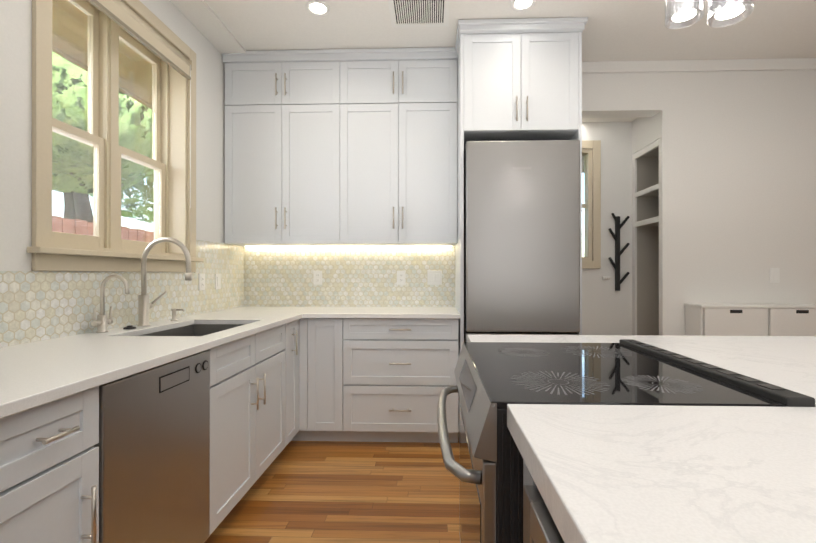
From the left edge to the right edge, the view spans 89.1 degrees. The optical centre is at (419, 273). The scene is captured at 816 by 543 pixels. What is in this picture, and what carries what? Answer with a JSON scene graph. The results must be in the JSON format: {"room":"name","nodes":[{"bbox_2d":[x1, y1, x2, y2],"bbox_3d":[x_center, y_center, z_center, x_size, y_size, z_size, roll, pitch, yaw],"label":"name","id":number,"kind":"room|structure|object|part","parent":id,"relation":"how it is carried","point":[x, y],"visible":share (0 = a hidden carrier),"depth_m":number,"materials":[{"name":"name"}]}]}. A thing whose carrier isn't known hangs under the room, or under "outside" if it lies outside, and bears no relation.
{"room":"kitchen","nodes":[
{"label":"kitchen","id":0,"kind":"room"},
{"bbox_2d":[0,0,230,272],"bbox_3d":[-1.625,-0.246,2.118,0.220,2.850,3.000,0,0,2],"label":"wall","id":1,"kind":"structure","parent":0,"point":[15,129],"depth_m":1.62,"materials":[{"name":"paint"}]},
{"bbox_2d":[52,0,151,108],"bbox_3d":[-2.135,-1.631,1.986,0.790,0.220,8.000,0,0,2],"label":"roof","id":2,"kind":"structure","parent":1,"relation":"attached to","point":[83,38],"depth_m":2.87,"materials":[{"name":"paint"}]},
{"bbox_2d":[27,0,203,271],"bbox_3d":[-1.583,-0.736,2.193,0.260,1.450,1.150,0,0,2],"label":"window","id":3,"kind":"structure","parent":1,"relation":"in","point":[167,163],"depth_m":2.16,"materials":[{"name":"beige paint"}]},
{"bbox_2d":[88,0,191,207],"bbox_3d":[-1.499,-0.895,2.190,0.065,0.948,0.927,0,0,2],"label":"roller blind","id":4,"kind":"object","parent":3,"relation":"attached to","point":[123,16],"visible":0.98,"depth_m":2.24,"materials":[{"name":"fabric"}]},
{"bbox_2d":[199,273,204,290],"bbox_3d":[-1.478,0.055,2.823,0.009,0.116,0.072,0,0,2],"label":"electrical outlet","id":5,"kind":"object","parent":1,"relation":"attached to","point":[201,282],"visible":1,"depth_m":2.81,"materials":[{"name":"white plastic"}]},
{"bbox_2d":[170,0,245,52],"bbox_3d":[-1.420,-1.661,2.139,0.190,0.020,2.650,0,0,2],"label":"trim","id":6,"kind":"structure","parent":1,"relation":"attached to","point":[201,16],"depth_m":2.75,"materials":[{"name":"paint"}]},
{"bbox_2d":[215,274,220,289],"bbox_3d":[-1.472,0.056,3.033,0.009,0.116,0.072,0,0,2],"label":"electrical outlet","id":7,"kind":"object","parent":1,"relation":"attached to","point":[217,281],"visible":1,"depth_m":3.02,"materials":[{"name":"white plastic"}]},
{"bbox_2d":[0,239,454,347],"bbox_3d":[-0.629,0.019,2.111,1.767,0.500,2.644,0,0,2],"label":"backsplash","id":8,"kind":"structure","parent":1,"relation":"attached to","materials":[{"name":"tile"}]},
{"bbox_2d":[220,49,355,248],"bbox_3d":[-0.998,-0.946,3.281,0.935,1.436,0.332,0,0,2],"label":"upper cabinet","id":9,"kind":"object","parent":1,"relation":"attached to","point":[344,171],"depth_m":3.12,"materials":[{"name":"paint"}]},
{"bbox_2d":[204,438,459,542],"bbox_3d":[-0.021,1.209,1.915,12.000,0.060,10.000,0,0,2],"label":"floor","id":10,"kind":"structure","parent":0,"point":[343,492],"depth_m":2.18,"materials":[{"name":"brown wood"}]},
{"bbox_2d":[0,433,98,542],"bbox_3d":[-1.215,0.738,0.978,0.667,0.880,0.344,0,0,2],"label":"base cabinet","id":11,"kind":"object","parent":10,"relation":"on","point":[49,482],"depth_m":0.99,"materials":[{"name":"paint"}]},
{"bbox_2d":[0,305,463,436],"bbox_3d":[-0.629,0.277,2.111,1.768,0.046,2.644,0,0,2],"label":"countertop","id":12,"kind":"structure","parent":11,"relation":"on","point":[290,370],"depth_m":2.64,"materials":[{"name":"white stone"}]},
{"bbox_2d":[91,274,129,332],"bbox_3d":[-1.411,0.136,1.911,0.150,0.266,0.106,0,0,2],"label":"filter faucet","id":13,"kind":"object","parent":12,"relation":"on","point":[102,322],"visible":0.98,"depth_m":1.90,"materials":[{"name":"silver metal"}]},
{"bbox_3d":[-1.418,0.261,2.031,0.052,0.016,0.052,0,0,2],"label":"air switch button","id":14,"kind":"part","parent":12,"relation":"part of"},
{"bbox_2d":[137,237,191,325],"bbox_3d":[-1.318,0.039,2.170,0.282,0.460,0.105,0,0,2],"label":"faucet","id":15,"kind":"object","parent":12,"relation":"on","point":[144,305],"visible":1,"depth_m":2.14,"materials":[{"name":"silver metal"}]},
{"bbox_2d":[170,308,184,320],"bbox_3d":[-1.385,0.234,2.380,0.084,0.070,0.039,0,0,2],"label":"soap dispenser","id":16,"kind":"object","parent":12,"relation":"on","point":[173,310],"visible":1,"depth_m":2.37,"materials":[{"name":"silver metal"}]},
{"bbox_2d":[141,324,241,335],"bbox_3d":[-1.137,0.434,2.122,0.431,0.270,0.676,0,0,2],"label":"sink","id":17,"kind":"object","parent":12,"relation":"in","point":[198,329],"visible":0.02,"depth_m":2.46,"materials":[{"name":"silver metal"}]},
{"bbox_2d":[94,350,209,542],"bbox_3d":[-1.148,0.741,1.429,0.578,0.875,0.555,0,0,2],"label":"dishwasher","id":18,"kind":"object","parent":10,"relation":"on","point":[153,444],"visible":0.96,"depth_m":1.37,"materials":[{"name":"silver metal"}]},
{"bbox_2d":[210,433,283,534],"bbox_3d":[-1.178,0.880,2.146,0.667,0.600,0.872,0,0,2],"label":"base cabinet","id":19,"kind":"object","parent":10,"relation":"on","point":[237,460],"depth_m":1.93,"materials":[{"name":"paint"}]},
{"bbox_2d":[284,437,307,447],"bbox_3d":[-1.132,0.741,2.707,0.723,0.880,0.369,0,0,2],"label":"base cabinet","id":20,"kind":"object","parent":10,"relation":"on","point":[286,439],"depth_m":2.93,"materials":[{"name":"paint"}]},
{"bbox_2d":[316,437,343,440],"bbox_3d":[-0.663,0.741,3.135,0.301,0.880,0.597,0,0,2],"label":"toe kick","id":21,"kind":"object","parent":10,"relation":"on","point":[317,438],"depth_m":2.92,"materials":[{"name":"paint"}]},
{"bbox_2d":[344,437,458,442],"bbox_3d":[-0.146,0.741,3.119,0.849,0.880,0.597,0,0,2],"label":"toe kick","id":22,"kind":"object","parent":10,"relation":"on","point":[358,439],"depth_m":2.91,"materials":[{"name":"paint"}]},
{"bbox_2d":[464,140,579,341],"bbox_3d":[0.686,0.156,3.021,0.736,2.050,0.666,0,0,2],"label":"fridge","id":23,"kind":"object","parent":10,"relation":"on","point":[521,237],"visible":0.73,"depth_m":2.69,"materials":[{"name":"silver metal"}]},
{"bbox_2d":[523,471,530,485],"bbox_3d":[1.386,0.746,0.395,2.413,0.861,2.750,0,0,2],"label":"kitchen island","id":24,"kind":"object","parent":10,"relation":"on","point":[526,481],"depth_m":0.83,"materials":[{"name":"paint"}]},
{"bbox_2d":[467,335,815,542],"bbox_3d":[1.399,0.290,0.385,2.465,0.048,2.830,0,0,2],"label":"island countertop","id":25,"kind":"structure","parent":24,"relation":"on","point":[602,473],"depth_m":0.61,"materials":[{"name":"white stone"}]},
{"bbox_2d":[523,485,563,542],"bbox_3d":[0.470,0.776,0.452,0.662,0.800,0.605,0,0,2],"label":"beverage cooler","id":26,"kind":"object","parent":10,"relation":"on","point":[539,525],"visible":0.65,"depth_m":0.68,"materials":[{"name":"silver metal"}]},
{"bbox_2d":[437,339,814,542],"bbox_3d":[0.434,0.714,1.226,0.760,0.928,0.758,0,0,2],"label":"range","id":27,"kind":"object","parent":10,"relation":"on","point":[493,379],"visible":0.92,"depth_m":0.99,"materials":[{"name":"black glass"}]},
{"bbox_2d":[632,138,660,334],"bbox_3d":[2.087,0.052,3.510,0.332,2.258,0.475,0,0,2],"label":"built-in shelf","id":28,"kind":"object","parent":10,"relation":"on","point":[646,240],"visible":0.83,"depth_m":3.73,"materials":[{"name":"white paint"}]},
{"bbox_2d":[684,303,815,335],"bbox_3d":[2.559,0.706,3.125,0.972,0.950,0.209,0,0,2],"label":"cabinet","id":29,"kind":"object","parent":10,"relation":"on","point":[710,319],"visible":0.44,"depth_m":3.03,"materials":[{"name":"white paint"}]},
{"bbox_2d":[348,45,459,248],"bbox_3d":[-0.178,-0.946,3.255,0.936,1.436,0.332,0,0,2],"label":"upper cabinet","id":30,"kind":"object","parent":0,"relation":"attached to","point":[404,104],"depth_m":3.09,"materials":[{"name":"paint"}]},
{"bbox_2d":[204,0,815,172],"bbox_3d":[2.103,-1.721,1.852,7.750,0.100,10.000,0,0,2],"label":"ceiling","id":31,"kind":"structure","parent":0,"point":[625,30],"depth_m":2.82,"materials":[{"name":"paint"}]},
{"bbox_2d":[306,0,329,15],"bbox_3d":[-0.635,-1.665,2.599,0.150,0.010,0.150,0,0,2],"label":"recessed light","id":32,"kind":"object","parent":31,"relation":"in","point":[317,7],"visible":1,"depth_m":2.59,"materials":[{"name":"white paint"}]},
{"bbox_2d":[388,0,449,27],"bbox_3d":[-0.001,-1.665,2.554,0.380,0.008,0.470,0,0,2],"label":"ceiling vent","id":33,"kind":"object","parent":31,"relation":"in","point":[419,13],"visible":1,"depth_m":2.64,"materials":[{"name":"white metal"}]},
{"bbox_2d":[511,0,535,10],"bbox_3d":[0.639,-1.665,2.549,0.150,0.010,0.150,0,0,2],"label":"recessed light","id":34,"kind":"object","parent":31,"relation":"in","point":[520,5],"visible":1,"depth_m":2.56,"materials":[{"name":"white paint"}]},
{"bbox_2d":[665,0,753,28],"bbox_3d":[0.885,-1.229,1.300,0.250,0.884,0.180,0,0,2],"label":"pendant light","id":35,"kind":"object","parent":31,"relation":"hanging from","point":[726,12],"visible":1,"depth_m":1.29,"materials":[{"name":"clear glass"}]},
{"bbox_2d":[582,122,631,334],"bbox_3d":[1.391,-0.243,3.833,1.900,2.850,0.120,0,0,2],"label":"wall","id":36,"kind":"structure","parent":0,"point":[606,308],"depth_m":3.76,"materials":[{"name":"paint"}]},
{"bbox_2d":[582,140,600,268],"bbox_3d":[1.347,-0.628,3.805,0.595,1.160,0.140,0,0,2],"label":"window","id":37,"kind":"structure","parent":36,"relation":"in","point":[591,205],"depth_m":3.75,"materials":[{"name":"beige paint"}]},
{"bbox_2d":[602,276,610,279],"bbox_3d":[1.698,0.037,3.744,0.070,0.030,0.037,0,0,2],"label":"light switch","id":38,"kind":"object","parent":36,"relation":"attached to","point":[606,277],"visible":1,"depth_m":3.75,"materials":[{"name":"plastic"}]},
{"bbox_2d":[608,213,629,290],"bbox_3d":[1.790,-0.199,3.728,0.188,0.701,0.061,0,0,2],"label":"coat rack","id":39,"kind":"object","parent":36,"relation":"attached to","point":[618,252],"visible":0.98,"depth_m":3.72,"materials":[{"name":"black metal"}]},
{"bbox_2d":[582,117,637,122],"bbox_3d":[1.178,-1.523,3.607,1.490,0.290,0.350,0,0,2],"label":"ceiling","id":40,"kind":"structure","parent":0,"point":[629,119],"depth_m":3.70,"materials":[{"name":"paint"}]},
{"bbox_2d":[632,111,660,154],"bbox_3d":[2.089,-1.375,3.513,0.336,0.588,0.480,0,0,2],"label":"wall","id":41,"kind":"structure","parent":0,"point":[646,131],"depth_m":3.52,"materials":[{"name":"paint"}]},
{"bbox_2d":[582,70,815,335],"bbox_3d":[2.140,-0.244,3.324,2.080,2.850,0.150,0,0,2],"label":"wall","id":42,"kind":"structure","parent":0,"point":[738,185],"depth_m":3.24,"materials":[{"name":"paint"}]},
{"bbox_2d":[460,17,581,160],"bbox_3d":[0.688,-1.309,3.075,0.761,0.711,0.637,0,0,2],"label":"upper cabinet","id":43,"kind":"object","parent":42,"relation":"attached to","point":[520,80],"depth_m":2.76,"materials":[{"name":"paint"}]},
{"bbox_2d":[582,58,815,72],"bbox_3d":[3.559,-1.627,3.195,4.925,0.085,0.022,0,0,2],"label":"crown molding","id":44,"kind":"structure","parent":42,"relation":"attached to","point":[701,65],"depth_m":3.23,"materials":[{"name":"white paint"}]},
{"bbox_2d":[770,268,779,282],"bbox_3d":[2.767,0.011,3.223,0.072,0.116,0.009,0,0,2],"label":"light switch","id":45,"kind":"object","parent":42,"relation":"attached to","point":[774,275],"visible":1,"depth_m":3.22,"materials":[{"name":"white plastic"}]},
{"bbox_3d":[-0.183,-0.243,3.498,2.575,2.850,0.150,0,0,2],"label":"wall","id":46,"kind":"structure","parent":0,"visible":0},
{"bbox_2d":[313,271,321,284],"bbox_3d":[-0.839,0.031,3.429,0.072,0.116,0.009,0,0,2],"label":"electrical outlet","id":47,"kind":"object","parent":46,"relation":"attached to","point":[317,277],"visible":1,"depth_m":3.43,"materials":[{"name":"white plastic"}]},
{"bbox_2d":[397,271,404,284],"bbox_3d":[-0.149,0.031,3.407,0.072,0.116,0.009,0,0,2],"label":"electrical outlet","id":48,"kind":"object","parent":46,"relation":"attached to","point":[400,277],"visible":1,"depth_m":3.40,"materials":[{"name":"white plastic"}]},
{"bbox_2d":[427,271,441,284],"bbox_3d":[0.126,0.031,3.398,0.118,0.116,0.009,0,0,2],"label":"light switch","id":49,"kind":"object","parent":46,"relation":"attached to","point":[434,277],"visible":1,"depth_m":3.40,"materials":[{"name":"white plastic"}]},
{"label":"outside","id":50,"kind":"structure","parent":0,"visible":0},
{"bbox_3d":[-15.788,1.255,5.417,28.260,0.100,50.000,0,0,2],"label":"ground","id":51,"kind":"structure","parent":50,"visible":0},
{"bbox_2d":[52,82,86,218],"bbox_3d":[-8.124,-3.423,9.758,6.609,9.282,7.581,0,0,2],"label":"tree","id":52,"kind":"object","parent":51,"relation":"on","point":[73,213],"depth_m":9.63,"materials":[{"name":"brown plant"}]},
{"bbox_2d":[52,215,153,241],"bbox_3d":[-3.628,0.313,1.280,0.070,1.770,10.500,0,0,2],"label":"fence","id":53,"kind":"object","parent":51,"relation":"on","point":[89,232],"depth_m":4.40,"materials":[{"name":"brown wood"}]},
{"bbox_2d":[52,51,153,222],"bbox_3d":[-5.861,-2.111,7.361,5.230,6.654,5.928,0,0,2],"label":"tree","id":54,"kind":"object","parent":51,"relation":"on","point":[88,152],"depth_m":5.56,"materials":[{"name":"green plant"}]}
]}

